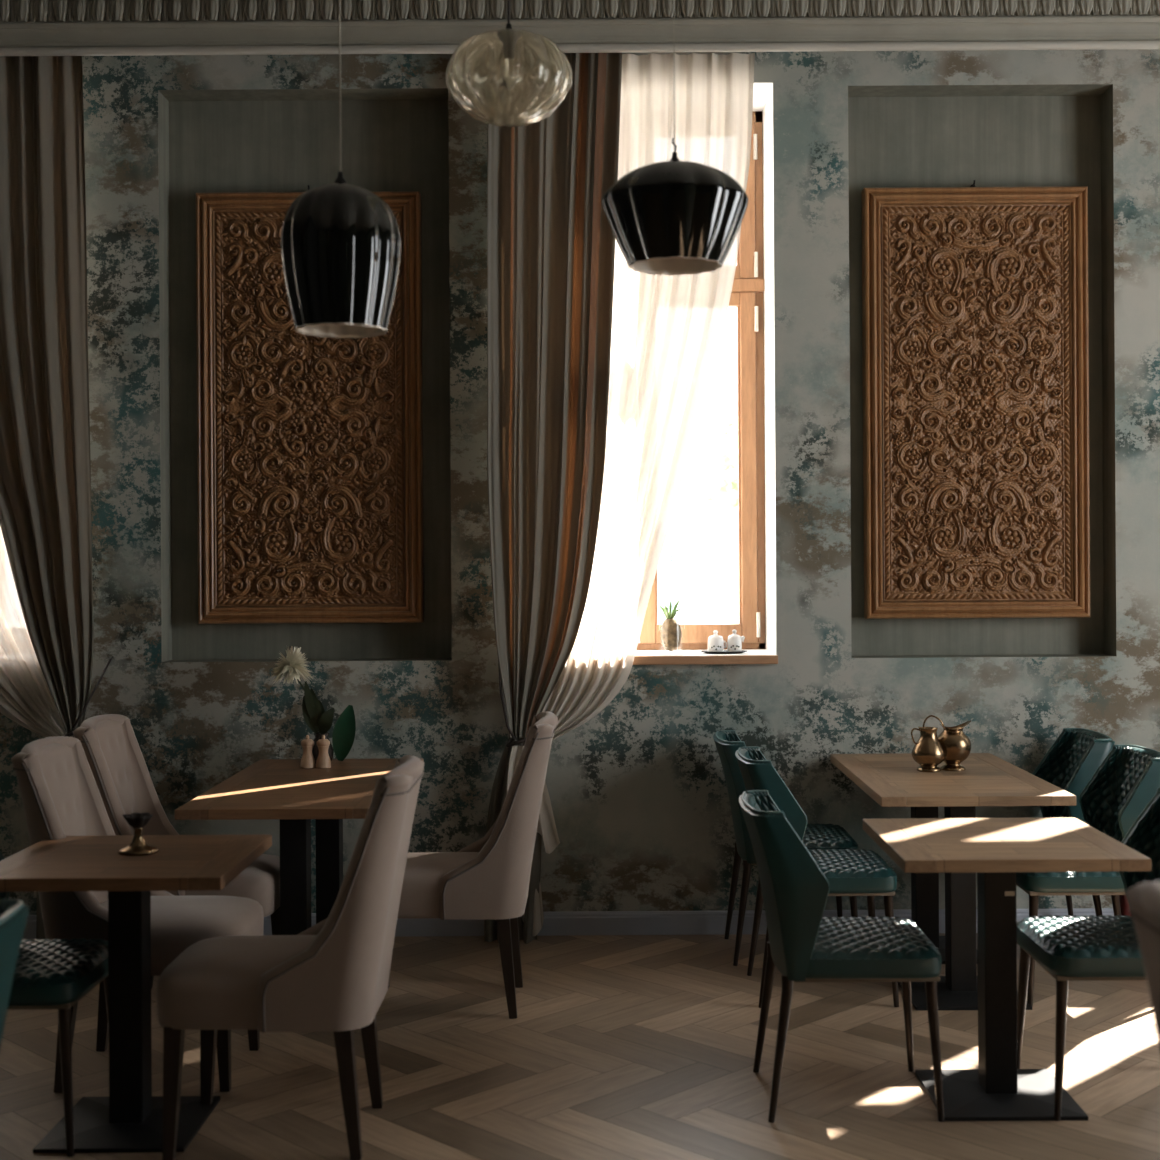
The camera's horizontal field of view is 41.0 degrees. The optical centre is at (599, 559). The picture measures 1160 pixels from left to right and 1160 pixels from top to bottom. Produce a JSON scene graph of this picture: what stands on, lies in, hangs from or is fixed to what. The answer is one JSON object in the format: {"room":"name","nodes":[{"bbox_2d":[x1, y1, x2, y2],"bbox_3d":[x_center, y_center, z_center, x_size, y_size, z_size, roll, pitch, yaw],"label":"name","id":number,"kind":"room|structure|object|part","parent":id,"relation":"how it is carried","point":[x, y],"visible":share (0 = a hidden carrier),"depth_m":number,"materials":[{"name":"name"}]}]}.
{"room":"restaurant","nodes":[
{"label":"restaurant","id":0,"kind":"room"},
{"bbox_2d":[0,49,1159,914],"bbox_3d":[-0.203,-0.489,6.685,8.400,4.100,0.450,0,0,0],"label":"wall","id":1,"kind":"structure","parent":0,"point":[638,792],"depth_m":6.46,"materials":[{"name":"paint"}]},
{"bbox_2d":[0,527,66,897],"bbox_3d":[-2.784,-0.339,6.391,1.349,3.461,0.067,0,0,0],"label":"sheer curtain","id":2,"kind":"object","parent":1,"relation":"hanging from","point":[26,699],"visible":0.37,"depth_m":6.40,"materials":[{"name":"white fabric"}]},
{"bbox_2d":[0,56,113,938],"bbox_3d":[-2.346,-0.242,6.326,0.671,3.654,0.148,0,0,-11],"label":"curtain","id":3,"kind":"object","parent":1,"relation":"hanging from","point":[46,524],"visible":0.82,"depth_m":6.33,"materials":[{"name":"brown fabric"}]},
{"bbox_3d":[-2.095,0.567,6.362,0.215,0.332,0.112,0,0,-28],"label":"tie cord","id":4,"kind":"part","parent":3,"relation":"part of","materials":[{"name":"brown fabric"}]},
{"bbox_2d":[196,185,423,623],"bbox_3d":[-1.230,-0.662,6.569,0.945,1.857,0.081,0,0,0],"label":"wood panel","id":5,"kind":"object","parent":1,"relation":"attached to","point":[310,448],"visible":0.84,"depth_m":6.55,"materials":[{"name":"brown wood"}]},
{"bbox_2d":[484,53,621,943],"bbox_3d":[-0.191,-0.260,6.368,0.588,3.660,0.177,0,0,0],"label":"curtain","id":6,"kind":"object","parent":1,"relation":"hanging from","point":[551,240],"visible":0.78,"depth_m":6.34,"materials":[{"name":"brown fabric"}]},
{"bbox_3d":[-0.340,0.568,6.370,0.165,0.391,0.182,0,0,0],"label":"tie cord","id":7,"kind":"part","parent":6,"relation":"part of","materials":[{"name":"fabric"}]},
{"bbox_2d":[22,908,1113,938],"bbox_3d":[-0.191,1.513,6.452,8.400,0.096,0.016,0,0,0],"label":"baseboard","id":8,"kind":"structure","parent":1,"relation":"attached to","point":[565,922],"depth_m":6.45,"materials":[{"name":"paint"}]},
{"bbox_2d":[507,53,754,935],"bbox_3d":[0.132,-0.275,6.353,1.037,3.629,0.158,0,0,-1],"label":"sheer curtain","id":9,"kind":"object","parent":1,"relation":"hanging from","point":[667,330],"visible":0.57,"depth_m":6.40,"materials":[{"name":"white fabric"}]},
{"bbox_2d":[633,111,777,664],"bbox_3d":[0.167,-0.775,6.674,1.131,2.421,0.492,0,0,0],"label":"window","id":10,"kind":"structure","parent":1,"relation":"in","point":[747,294],"depth_m":6.85,"materials":[{"name":"brown wood"}]},
{"bbox_2d":[658,556,683,650],"bbox_3d":[0.303,0.178,6.600,0.114,0.440,0.112,0,0,0],"label":"jar","id":11,"kind":"object","parent":10,"relation":"on","point":[670,630],"visible":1,"depth_m":6.57,"materials":[{"name":"beige ceramic"}]},
{"bbox_2d":[658,599,680,618],"bbox_3d":[0.296,0.211,6.599,0.100,0.087,0.090,0,0,0],"label":"plant","id":12,"kind":"object","parent":11,"relation":"on","point":[668,615],"depth_m":6.58,"materials":[{"name":"green plant"}]},
{"bbox_3d":[0.304,0.092,6.600,0.106,0.268,0.003,0,0,0],"label":"wire handle","id":13,"kind":"part","parent":11,"relation":"part of","materials":[{"name":"brown metal"}]},
{"bbox_3d":[0.432,-0.407,6.878,0.520,1.552,0.060,0,0,0],"label":"sash","id":14,"kind":"part","parent":10,"relation":"part of","materials":[{"name":"brown wood"}]},
{"bbox_3d":[0.174,0.417,6.442,1.131,0.036,0.028,0,0,0],"label":"sill","id":15,"kind":"part","parent":10,"relation":"part of","materials":[{"name":"brown wood"}]},
{"bbox_2d":[701,650,747,653],"bbox_3d":[0.526,0.391,6.580,0.200,0.011,0.120,0,0,0],"label":"serving tray","id":16,"kind":"object","parent":10,"relation":"on","point":[705,651],"visible":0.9,"depth_m":6.54,"materials":[{"name":"metal"}]},
{"bbox_2d":[708,630,726,651],"bbox_3d":[0.491,0.344,6.578,0.072,0.093,0.072,0,0,44],"label":"ceramic pot","id":17,"kind":"object","parent":16,"relation":"on","point":[716,642],"visible":1,"depth_m":6.55,"materials":[{"name":"white ceramic"}]},
{"bbox_3d":[0.491,0.314,6.580,0.063,0.032,0.063,0,0,0],"label":"lid","id":18,"kind":"part","parent":17,"relation":"part of","materials":[{"name":"white ceramic"}]},
{"bbox_2d":[727,629,744,651],"bbox_3d":[0.572,0.343,6.579,0.067,0.096,0.064,0,0,-44],"label":"ceramic pot","id":19,"kind":"object","parent":16,"relation":"on","point":[734,643],"visible":1,"depth_m":6.56,"materials":[{"name":"white ceramic"}]},
{"bbox_3d":[0.571,0.311,6.580,0.056,0.034,0.056,0,0,0],"label":"lid","id":20,"kind":"part","parent":19,"relation":"part of","materials":[{"name":"white ceramic"}]},
{"bbox_3d":[0.425,-1.591,6.878,0.520,0.697,0.060,0,0,0],"label":"sash","id":21,"kind":"part","parent":10,"relation":"part of","materials":[{"name":"brown wood"}]},
{"bbox_2d":[862,180,1089,618],"bbox_3d":[1.593,-0.683,6.569,0.945,1.857,0.081,0,0,0],"label":"wood panel","id":22,"kind":"object","parent":1,"relation":"attached to","point":[976,474],"visible":1,"depth_m":6.55,"materials":[{"name":"brown wood"}]},
{"bbox_2d":[0,933,1159,1159],"bbox_3d":[-0.191,1.562,1.960,8.400,0.002,9.000,0,0,0],"label":"floor","id":23,"kind":"structure","parent":0,"point":[617,1047],"depth_m":4.74,"materials":[{"name":"brown wood"}]},
{"bbox_2d":[0,899,29,1045],"bbox_3d":[-1.440,1.140,3.040,0.548,0.860,0.466,0,0,0],"label":"chair","id":24,"kind":"object","parent":23,"relation":"on","point":[13,912],"visible":1,"depth_m":3.17,"materials":[{"name":"leather"}]},
{"bbox_2d":[0,852,108,1156],"bbox_3d":[-1.656,1.141,4.290,0.548,0.860,0.466,0,0,0],"label":"chair","id":25,"kind":"object","parent":23,"relation":"on","point":[55,973],"visible":0.71,"depth_m":4.12,"materials":[{"name":"patterned woven fabric"},{"name":"teal velvet"},{"name":"dark metal"}]},
{"bbox_3d":[-1.820,0.948,4.290,0.223,0.462,0.466,0,0,0],"label":"backrest","id":26,"kind":"part","parent":25,"relation":"part of","materials":[{"name":"teal leather"}]},
{"bbox_3d":[-1.600,1.177,4.290,0.406,0.014,0.424,0,0,0],"label":"seat frame","id":27,"kind":"part","parent":25,"relation":"part of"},
{"bbox_3d":[-1.600,1.129,4.290,0.435,0.089,0.450,0,0,0],"label":"seat","id":28,"kind":"part","parent":25,"relation":"part of","materials":[{"name":"teal leather"}]},
{"bbox_3d":[-1.411,1.369,4.094,0.033,0.402,0.058,0,0,-30],"label":"leg","id":29,"kind":"part","parent":25,"relation":"part of","materials":[{"name":"brown metal"}]},
{"bbox_3d":[-1.411,1.369,4.486,0.033,0.402,0.058,0,0,30],"label":"leg","id":30,"kind":"part","parent":25,"relation":"part of","materials":[{"name":"brown wood"}]},
{"bbox_2d":[0,835,271,1152],"bbox_3d":[-1.303,1.193,4.298,0.660,0.750,0.625,0,0,0],"label":"square table","id":31,"kind":"object","parent":23,"relation":"on","point":[129,1120],"visible":0.98,"depth_m":4.25,"materials":[{"name":"brown wood"}]},
{"bbox_3d":[-1.300,1.556,4.298,0.400,0.024,0.400,0,0,0],"label":"plate","id":32,"kind":"part","parent":31,"relation":"part of","materials":[{"name":"black metal"}]},
{"bbox_2d":[118,813,158,855],"bbox_3d":[-1.290,0.765,4.330,0.110,0.106,0.110,0,0,0],"label":"candle holder","id":33,"kind":"object","parent":31,"relation":"on","point":[138,846],"visible":1,"depth_m":4.31,"materials":[{"name":"gold metal"}]},
{"bbox_2d":[123,813,152,827],"bbox_3d":[-1.291,0.730,4.330,0.087,0.036,0.077,0,0,0],"label":"cup","id":34,"kind":"object","parent":33,"relation":"on","point":[136,820],"depth_m":4.31,"materials":[{"name":"black glass"}]},
{"bbox_2d":[11,736,263,1092],"bbox_3d":[-1.408,1.061,4.770,0.690,1.018,0.476,0,0,0],"label":"upholstered chair","id":35,"kind":"object","parent":23,"relation":"on","point":[60,794],"visible":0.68,"depth_m":4.60,"materials":[{"name":"grey fabric"}]},
{"bbox_3d":[-1.574,1.394,4.585,0.071,0.354,0.045,0,0,0],"label":"leg","id":36,"kind":"part","parent":35,"relation":"part of","materials":[{"name":"brown wood"}]},
{"bbox_3d":[-1.574,1.394,4.955,0.071,0.354,0.045,0,0,0],"label":"leg","id":37,"kind":"part","parent":35,"relation":"part of","materials":[{"name":"brown wood"}]},
{"bbox_3d":[-1.333,1.140,4.770,0.540,0.167,0.444,0,0,0],"label":"seat","id":38,"kind":"part","parent":35,"relation":"part of","materials":[{"name":"grey fabric"}]},
{"bbox_3d":[-1.119,1.392,4.585,0.051,0.352,0.045,0,0,0],"label":"leg","id":39,"kind":"part","parent":35,"relation":"part of","materials":[{"name":"brown wood"}]},
{"bbox_3d":[-1.119,1.392,4.955,0.051,0.352,0.045,0,0,0],"label":"leg","id":40,"kind":"part","parent":35,"relation":"part of","materials":[{"name":"brown wood"}]},
{"bbox_2d":[73,714,279,988],"bbox_3d":[-1.468,1.062,5.480,0.690,1.018,0.476,0,0,0],"label":"upholstered chair","id":41,"kind":"object","parent":23,"relation":"on","point":[110,745],"visible":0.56,"depth_m":5.44,"materials":[{"name":"grey fabric"}]},
{"bbox_3d":[-1.393,1.140,5.480,0.540,0.167,0.444,0,0,0],"label":"seat","id":42,"kind":"part","parent":41,"relation":"part of","materials":[{"name":"grey fabric"}]},
{"bbox_3d":[-1.179,1.392,5.665,0.051,0.352,0.045,0,0,0],"label":"leg","id":43,"kind":"part","parent":41,"relation":"part of","materials":[{"name":"brown wood"}]},
{"bbox_2d":[157,755,423,1159],"bbox_3d":[-0.829,1.058,4.240,0.690,1.018,0.476,0,0,0],"label":"upholstered chair","id":44,"kind":"object","parent":23,"relation":"on","point":[332,975],"visible":1,"depth_m":4.03,"materials":[{"name":"grey fabric"}]},
{"bbox_3d":[-1.114,1.392,4.055,0.051,0.352,0.045,0,0,0],"label":"leg","id":45,"kind":"part","parent":44,"relation":"part of","materials":[{"name":"brown wood"}]},
{"bbox_3d":[-1.114,1.392,4.425,0.051,0.352,0.045,0,0,0],"label":"leg","id":46,"kind":"part","parent":44,"relation":"part of","materials":[{"name":"brown wood"}]},
{"bbox_3d":[-0.903,1.137,4.240,0.540,0.167,0.444,0,0,0],"label":"seat","id":47,"kind":"part","parent":44,"relation":"part of","materials":[{"name":"grey fabric"}]},
{"bbox_3d":[-0.659,1.389,4.055,0.071,0.354,0.045,0,0,0],"label":"leg","id":48,"kind":"part","parent":44,"relation":"part of","materials":[{"name":"brown wood"}]},
{"bbox_3d":[-0.659,1.389,4.425,0.071,0.354,0.045,0,0,0],"label":"leg","id":49,"kind":"part","parent":44,"relation":"part of","materials":[{"name":"brown wood"}]},
{"bbox_2d":[175,758,423,934],"bbox_3d":[-1.058,1.192,5.725,0.670,0.750,1.290,0,0,0],"label":"table","id":50,"kind":"object","parent":23,"relation":"on","point":[285,791],"visible":0.55,"depth_m":5.39,"materials":[{"name":"brown wood"}]},
{"bbox_2d":[300,735,314,768],"bbox_3d":[-1.150,0.753,6.100,0.059,0.129,0.059,0,0,0],"label":"pepper mill","id":51,"kind":"object","parent":50,"relation":"on","point":[307,760],"visible":1,"depth_m":6.08,"materials":[{"name":"brown wood"}]},
{"bbox_2d":[302,681,333,763],"bbox_3d":[-1.132,0.652,6.240,0.131,0.331,0.096,0,0,0],"label":"plant","id":52,"kind":"object","parent":50,"relation":"on","point":[319,721],"visible":0.81,"depth_m":6.22,"materials":[{"name":"green plant"}]},
{"bbox_2d":[270,645,312,689],"bbox_3d":[-1.240,0.536,6.237,0.181,0.384,0.173,0,0,41],"label":"flower","id":53,"kind":"object","parent":52,"relation":"in","point":[291,667],"visible":0.99,"depth_m":6.21,"materials":[{"name":"white plant"}]},
{"bbox_2d":[316,735,330,767],"bbox_3d":[-1.088,0.753,6.100,0.059,0.129,0.059,0,0,-17],"label":"pepper mill","id":54,"kind":"object","parent":50,"relation":"on","point":[323,759],"visible":1,"depth_m":6.08,"materials":[{"name":"brown wood"}]},
{"bbox_2d":[332,705,355,760],"bbox_3d":[-1.032,0.701,6.267,0.095,0.226,0.046,0,0,0],"label":"broad leaf","id":55,"kind":"object","parent":50,"relation":"on","point":[344,730],"visible":1,"depth_m":6.26,"materials":[{"name":"green plant"}]},
{"bbox_2d":[388,711,557,1018],"bbox_3d":[-0.489,1.056,5.480,0.690,1.018,0.476,0,0,0],"label":"upholstered chair","id":56,"kind":"object","parent":23,"relation":"on","point":[488,878],"visible":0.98,"depth_m":5.26,"materials":[{"name":"grey fabric"}]},
{"bbox_3d":[-0.563,1.135,5.480,0.540,0.167,0.444,0,0,0],"label":"seat","id":57,"kind":"part","parent":56,"relation":"part of","materials":[{"name":"grey fabric"}]},
{"bbox_3d":[-0.319,1.387,5.295,0.071,0.354,0.045,0,0,0],"label":"leg","id":58,"kind":"part","parent":56,"relation":"part of","materials":[{"name":"brown wood"}]},
{"bbox_3d":[-0.319,1.387,5.665,0.071,0.354,0.045,0,0,0],"label":"leg","id":59,"kind":"part","parent":56,"relation":"part of","materials":[{"name":"brown wood"}]},
{"bbox_2d":[713,730,858,965],"bbox_3d":[0.729,1.127,6.160,0.548,0.860,0.466,0,0,0],"label":"chair","id":60,"kind":"object","parent":23,"relation":"on","point":[817,836],"visible":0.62,"depth_m":5.98,"materials":[{"name":"leather"}]},
{"bbox_3d":[0.548,1.357,6.357,0.081,0.402,0.034,0,0,30],"label":"leg","id":61,"kind":"part","parent":60,"relation":"part of","materials":[{"name":"brown wood"}]},
{"bbox_3d":[0.565,0.934,6.160,0.223,0.462,0.466,0,0,0],"label":"backrest","id":62,"kind":"part","parent":60,"relation":"part of","materials":[{"name":"teal leather"}]},
{"bbox_3d":[0.548,1.357,5.963,0.081,0.402,0.034,0,0,-30],"label":"leg","id":63,"kind":"part","parent":60,"relation":"part of","materials":[{"name":"brown wood"}]},
{"bbox_3d":[0.785,1.115,6.160,0.435,0.089,0.450,0,0,0],"label":"seat","id":64,"kind":"part","parent":60,"relation":"part of","materials":[{"name":"teal leather"}]},
{"bbox_3d":[0.975,1.354,6.356,0.033,0.402,0.058,0,0,30],"label":"leg","id":65,"kind":"part","parent":60,"relation":"part of","materials":[{"name":"brown wood"}]},
{"bbox_3d":[0.975,1.354,5.964,0.033,0.402,0.058,0,0,-30],"label":"leg","id":66,"kind":"part","parent":60,"relation":"part of","materials":[{"name":"brown wood"}]},
{"bbox_2d":[735,747,898,1007],"bbox_3d":[0.769,1.127,5.600,0.548,0.860,0.466,0,0,0],"label":"chair","id":67,"kind":"object","parent":23,"relation":"on","point":[849,872],"visible":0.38,"depth_m":5.39,"materials":[{"name":"leather"}]},
{"bbox_3d":[0.588,1.357,5.797,0.081,0.402,0.034,0,0,30],"label":"leg","id":68,"kind":"part","parent":67,"relation":"part of","materials":[{"name":"brown wood"}]},
{"bbox_3d":[0.588,1.357,5.403,0.081,0.402,0.034,0,0,-30],"label":"leg","id":69,"kind":"part","parent":67,"relation":"part of","materials":[{"name":"brown wood"}]},
{"bbox_3d":[0.605,0.933,5.600,0.223,0.462,0.466,0,0,0],"label":"backrest","id":70,"kind":"part","parent":67,"relation":"part of","materials":[{"name":"teal leather"}]},
{"bbox_3d":[0.825,1.115,5.600,0.435,0.089,0.450,0,0,0],"label":"seat","id":71,"kind":"part","parent":67,"relation":"part of","materials":[{"name":"teal leather"}]},
{"bbox_3d":[0.825,1.162,5.600,0.406,0.014,0.424,0,0,0],"label":"seat frame","id":72,"kind":"part","parent":67,"relation":"part of","materials":[{"name":"brown wood"}]},
{"bbox_3d":[1.014,1.354,5.796,0.033,0.402,0.058,0,0,30],"label":"leg","id":73,"kind":"part","parent":67,"relation":"part of","materials":[{"name":"brown wood"}]},
{"bbox_3d":[1.014,1.354,5.404,0.033,0.402,0.058,0,0,-30],"label":"leg","id":74,"kind":"part","parent":67,"relation":"part of","materials":[{"name":"brown wood"}]},
{"bbox_2d":[739,790,944,1122],"bbox_3d":[0.684,1.127,4.505,0.548,0.860,0.466,0,0,0],"label":"chair","id":75,"kind":"object","parent":23,"relation":"on","point":[804,946],"visible":1,"depth_m":4.30,"materials":[{"name":"leather"}]},
{"bbox_3d":[0.503,1.357,4.702,0.081,0.402,0.034,0,0,30],"label":"leg","id":76,"kind":"part","parent":75,"relation":"part of","materials":[{"name":"brown wood"}]},
{"bbox_3d":[0.503,1.357,4.308,0.081,0.402,0.034,0,0,-30],"label":"leg","id":77,"kind":"part","parent":75,"relation":"part of","materials":[{"name":"brown metal"}]},
{"bbox_3d":[0.520,0.934,4.505,0.223,0.462,0.466,0,0,0],"label":"backrest","id":78,"kind":"part","parent":75,"relation":"part of","materials":[{"name":"teal leather"}]},
{"bbox_3d":[0.740,1.163,4.505,0.406,0.014,0.424,0,0,0],"label":"seat frame","id":79,"kind":"part","parent":75,"relation":"part of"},
{"bbox_3d":[0.740,1.115,4.505,0.435,0.089,0.450,0,0,0],"label":"seat","id":80,"kind":"part","parent":75,"relation":"part of","materials":[{"name":"teal leather"}]},
{"bbox_3d":[0.929,1.354,4.701,0.033,0.402,0.058,0,0,30],"label":"leg","id":81,"kind":"part","parent":75,"relation":"part of","materials":[{"name":"brown wood"}]},
{"bbox_3d":[0.929,1.354,4.309,0.033,0.402,0.058,0,0,-30],"label":"leg","id":82,"kind":"part","parent":75,"relation":"part of","materials":[{"name":"brown metal"}]},
{"bbox_2d":[830,753,1075,1010],"bbox_3d":[1.288,1.177,5.845,0.662,0.750,1.170,0,0,0],"label":"table","id":83,"kind":"object","parent":23,"relation":"on","point":[891,780],"visible":0.65,"depth_m":5.50,"materials":[{"name":"brown wood"}]},
{"bbox_2d":[911,727,945,771],"bbox_3d":[1.250,0.719,5.900,0.133,0.168,0.129,0,0,0],"label":"jug","id":84,"kind":"object","parent":83,"relation":"on","point":[928,751],"visible":1,"depth_m":5.86,"materials":[{"name":"gold metal"}]},
{"bbox_3d":[1.204,0.672,5.900,0.042,0.066,0.006,0,0,0],"label":"handle","id":85,"kind":"part","parent":84,"relation":"part of","materials":[{"name":"gold metal"}]},
{"bbox_2d":[923,715,970,770],"bbox_3d":[1.339,0.698,5.937,0.164,0.210,0.139,0,0,35],"label":"jug","id":86,"kind":"object","parent":83,"relation":"on","point":[956,745],"visible":0.89,"depth_m":5.89,"materials":[{"name":"gold metal"}]},
{"bbox_3d":[1.276,0.642,5.930,0.083,0.098,0.006,0,0,0],"label":"handle","id":87,"kind":"part","parent":86,"relation":"part of","materials":[{"name":"gold metal"}]},
{"bbox_3d":[1.290,1.540,6.149,0.400,0.024,0.400,0,0,0],"label":"plate","id":88,"kind":"part","parent":83,"relation":"part of","materials":[{"name":"black metal"}]},
{"bbox_3d":[1.290,1.540,5.541,0.400,0.024,0.400,0,0,0],"label":"plate","id":89,"kind":"part","parent":83,"relation":"part of","materials":[{"name":"black metal"}]},
{"bbox_2d":[863,817,1150,1120],"bbox_3d":[1.150,1.178,4.490,0.662,0.750,0.670,0,0,0],"label":"square table","id":90,"kind":"object","parent":23,"relation":"on","point":[996,849],"visible":1,"depth_m":4.44,"materials":[{"name":"brown wood"}]},
{"bbox_3d":[1.152,1.541,4.490,0.400,0.024,0.400,0,0,0],"label":"plate","id":91,"kind":"part","parent":90,"relation":"part of","materials":[{"name":"black metal"}]},
{"bbox_2d":[1033,728,1114,915],"bbox_3d":[1.735,1.121,6.170,0.548,0.860,0.466,0,0,0],"label":"chair","id":92,"kind":"object","parent":23,"relation":"on","point":[1074,757],"visible":0.38,"depth_m":6.30,"materials":[{"name":"leather"}]},
{"bbox_3d":[1.919,1.349,6.367,0.081,0.402,0.034,0,0,-30],"label":"leg","id":93,"kind":"part","parent":92,"relation":"part of","materials":[{"name":"brown wood"}]},
{"bbox_3d":[1.896,0.925,6.170,0.223,0.462,0.466,0,0,0],"label":"backrest","id":94,"kind":"part","parent":92,"relation":"part of","materials":[{"name":"teal leather"}]},
{"bbox_3d":[1.919,1.349,5.973,0.081,0.402,0.034,0,0,30],"label":"leg","id":95,"kind":"part","parent":92,"relation":"part of","materials":[{"name":"brown wood"}]},
{"bbox_2d":[1016,745,1159,1006],"bbox_3d":[1.750,1.121,5.590,0.548,0.860,0.466,0,0,0],"label":"chair","id":96,"kind":"object","parent":23,"relation":"on","point":[1127,779],"visible":0.43,"depth_m":5.43,"materials":[{"name":"leather"}]},
{"bbox_3d":[1.507,1.351,5.394,0.033,0.402,0.058,0,0,30],"label":"leg","id":97,"kind":"part","parent":96,"relation":"part of","materials":[{"name":"brown wood"}]},
{"bbox_3d":[1.694,1.109,5.590,0.435,0.089,0.450,0,0,0],"label":"seat","id":98,"kind":"part","parent":96,"relation":"part of","materials":[{"name":"teal leather"}]},
{"bbox_3d":[1.694,1.157,5.590,0.406,0.014,0.424,0,0,0],"label":"seat frame","id":99,"kind":"part","parent":96,"relation":"part of","materials":[{"name":"brown wood"}]},
{"bbox_3d":[1.934,1.349,5.787,0.081,0.402,0.034,0,0,-30],"label":"leg","id":100,"kind":"part","parent":96,"relation":"part of","materials":[{"name":"brown wood"}]},
{"bbox_3d":[1.911,0.925,5.590,0.223,0.462,0.466,0,0,0],"label":"backrest","id":101,"kind":"part","parent":96,"relation":"part of","materials":[{"name":"teal leather"}]},
{"bbox_2d":[1017,788,1159,1120],"bbox_3d":[1.525,1.122,4.505,0.548,0.860,0.466,0,0,0],"label":"chair","id":102,"kind":"object","parent":23,"relation":"on","point":[1085,947],"visible":0.68,"depth_m":4.43,"materials":[{"name":"leather"}]},
{"bbox_3d":[1.282,1.352,4.701,0.033,0.402,0.058,0,0,-30],"label":"leg","id":103,"kind":"part","parent":102,"relation":"part of","materials":[{"name":"brown wood"}]},
{"bbox_3d":[1.282,1.352,4.309,0.033,0.402,0.058,0,0,30],"label":"leg","id":104,"kind":"part","parent":102,"relation":"part of","materials":[{"name":"brown metal"}]},
{"bbox_3d":[1.469,1.111,4.505,0.435,0.089,0.450,0,0,0],"label":"seat","id":105,"kind":"part","parent":102,"relation":"part of","materials":[{"name":"teal leather"}]},
{"bbox_3d":[1.469,1.158,4.505,0.406,0.014,0.424,0,0,0],"label":"seat frame","id":106,"kind":"part","parent":102,"relation":"part of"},
{"bbox_3d":[1.686,0.927,4.505,0.223,0.462,0.466,0,0,0],"label":"backrest","id":107,"kind":"part","parent":102,"relation":"part of","materials":[{"name":"teal leather"}]},
{"bbox_2d":[1119,895,1131,915],"bbox_3d":[2.058,1.319,5.885,0.197,0.456,0.135,0,0,0],"label":"chair leg","id":108,"kind":"object","parent":23,"relation":"on","point":[1124,905],"visible":0.02,"depth_m":5.85,"materials":[{"name":"brown wood"}]},
{"bbox_2d":[1126,881,1159,1049],"bbox_3d":[1.234,1.045,2.470,0.690,1.018,0.476,0,0,0],"label":"upholstered chair","id":109,"kind":"object","parent":23,"relation":"on","point":[1143,898],"visible":1,"depth_m":2.58,"materials":[{"name":"grey fabric"}]},
{"bbox_3d":[-0.216,-2.599,2.085,8.800,0.120,9.650,0,0,0],"label":"ceiling","id":110,"kind":"structure","parent":0,"visible":0},
{"bbox_2d":[281,0,400,337],"bbox_3d":[-0.682,-1.566,4.050,0.306,1.940,0.312,0,0,-13],"label":"pendant lamp","id":111,"kind":"object","parent":110,"relation":"hanging from","point":[341,241],"visible":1,"depth_m":3.94,"materials":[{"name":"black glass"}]},
{"bbox_3d":[-0.683,-1.768,4.050,0.005,1.516,0.006,0,0,0],"label":"cord","id":112,"kind":"part","parent":111,"relation":"part of","materials":[{"name":"black plastic"}]},
{"bbox_3d":[-0.677,-0.789,4.050,0.313,0.382,0.306,0,0,0],"label":"lamp shade","id":113,"kind":"part","parent":111,"relation":"part of","materials":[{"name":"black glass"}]},
{"bbox_2d":[445,0,572,126],"bbox_3d":[-0.256,-1.877,4.300,0.350,1.322,0.350,0,0,0],"label":"pendant lamp","id":114,"kind":"object","parent":110,"relation":"hanging from","point":[508,77],"visible":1,"depth_m":4.19,"materials":[{"name":"clear glass"}]},
{"bbox_3d":[-0.256,-2.005,4.300,0.007,1.046,0.008,0,0,0],"label":"cord","id":115,"kind":"part","parent":114,"relation":"part of","materials":[{"name":"black"}]},
{"bbox_2d":[0,0,1159,47],"bbox_3d":[-0.214,-2.308,6.165,8.400,0.462,0.210,0,0,0],"label":"trim","id":116,"kind":"structure","parent":110,"relation":"attached to","point":[1067,27],"depth_m":6.24,"materials":[{"name":"paint"}]},
{"bbox_2d":[0,41,1159,55],"bbox_3d":[-0.213,-2.062,6.255,8.400,0.029,0.031,0,0,0],"label":"trim","id":117,"kind":"structure","parent":116,"relation":"attached to","point":[1036,45],"depth_m":6.24,"materials":[{"name":"paint"}]},
{"bbox_2d":[0,0,1159,21],"bbox_3d":[-0.209,-2.213,6.197,8.376,0.088,0.032,0,0,0],"label":"trim","id":118,"kind":"structure","parent":116,"relation":"attached to","point":[24,10],"depth_m":6.19,"materials":[{"name":"paint"}]},
{"bbox_2d":[601,0,748,274],"bbox_3d":[0.196,-1.663,4.150,0.393,1.756,0.393,0,0,0],"label":"pendant lamp","id":119,"kind":"object","parent":110,"relation":"hanging from","point":[674,216],"visible":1,"depth_m":4.02,"materials":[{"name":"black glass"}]},
{"bbox_3d":[0.196,-1.809,4.150,0.003,1.444,0.003,0,0,0],"label":"cord","id":120,"kind":"part","parent":119,"relation":"part of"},
{"bbox_3d":[0.201,-0.922,4.150,0.395,0.270,0.395,0,0,0],"label":"lamp shade","id":121,"kind":"part","parent":119,"relation":"part of","materials":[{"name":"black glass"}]},
{"label":"outside","id":122,"kind":"structure","parent":0,"visible":0},
{"bbox_3d":[0.013,2.060,29.190,60.000,0.200,44.540,0,0,0],"label":"ground","id":123,"kind":"structure","parent":122,"visible":0},
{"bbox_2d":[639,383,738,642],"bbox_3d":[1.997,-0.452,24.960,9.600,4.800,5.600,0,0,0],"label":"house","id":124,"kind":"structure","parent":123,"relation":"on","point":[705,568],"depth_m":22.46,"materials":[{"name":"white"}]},
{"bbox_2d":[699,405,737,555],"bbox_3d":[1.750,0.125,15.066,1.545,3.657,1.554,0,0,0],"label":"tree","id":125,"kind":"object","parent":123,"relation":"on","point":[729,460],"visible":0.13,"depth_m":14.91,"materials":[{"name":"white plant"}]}
]}

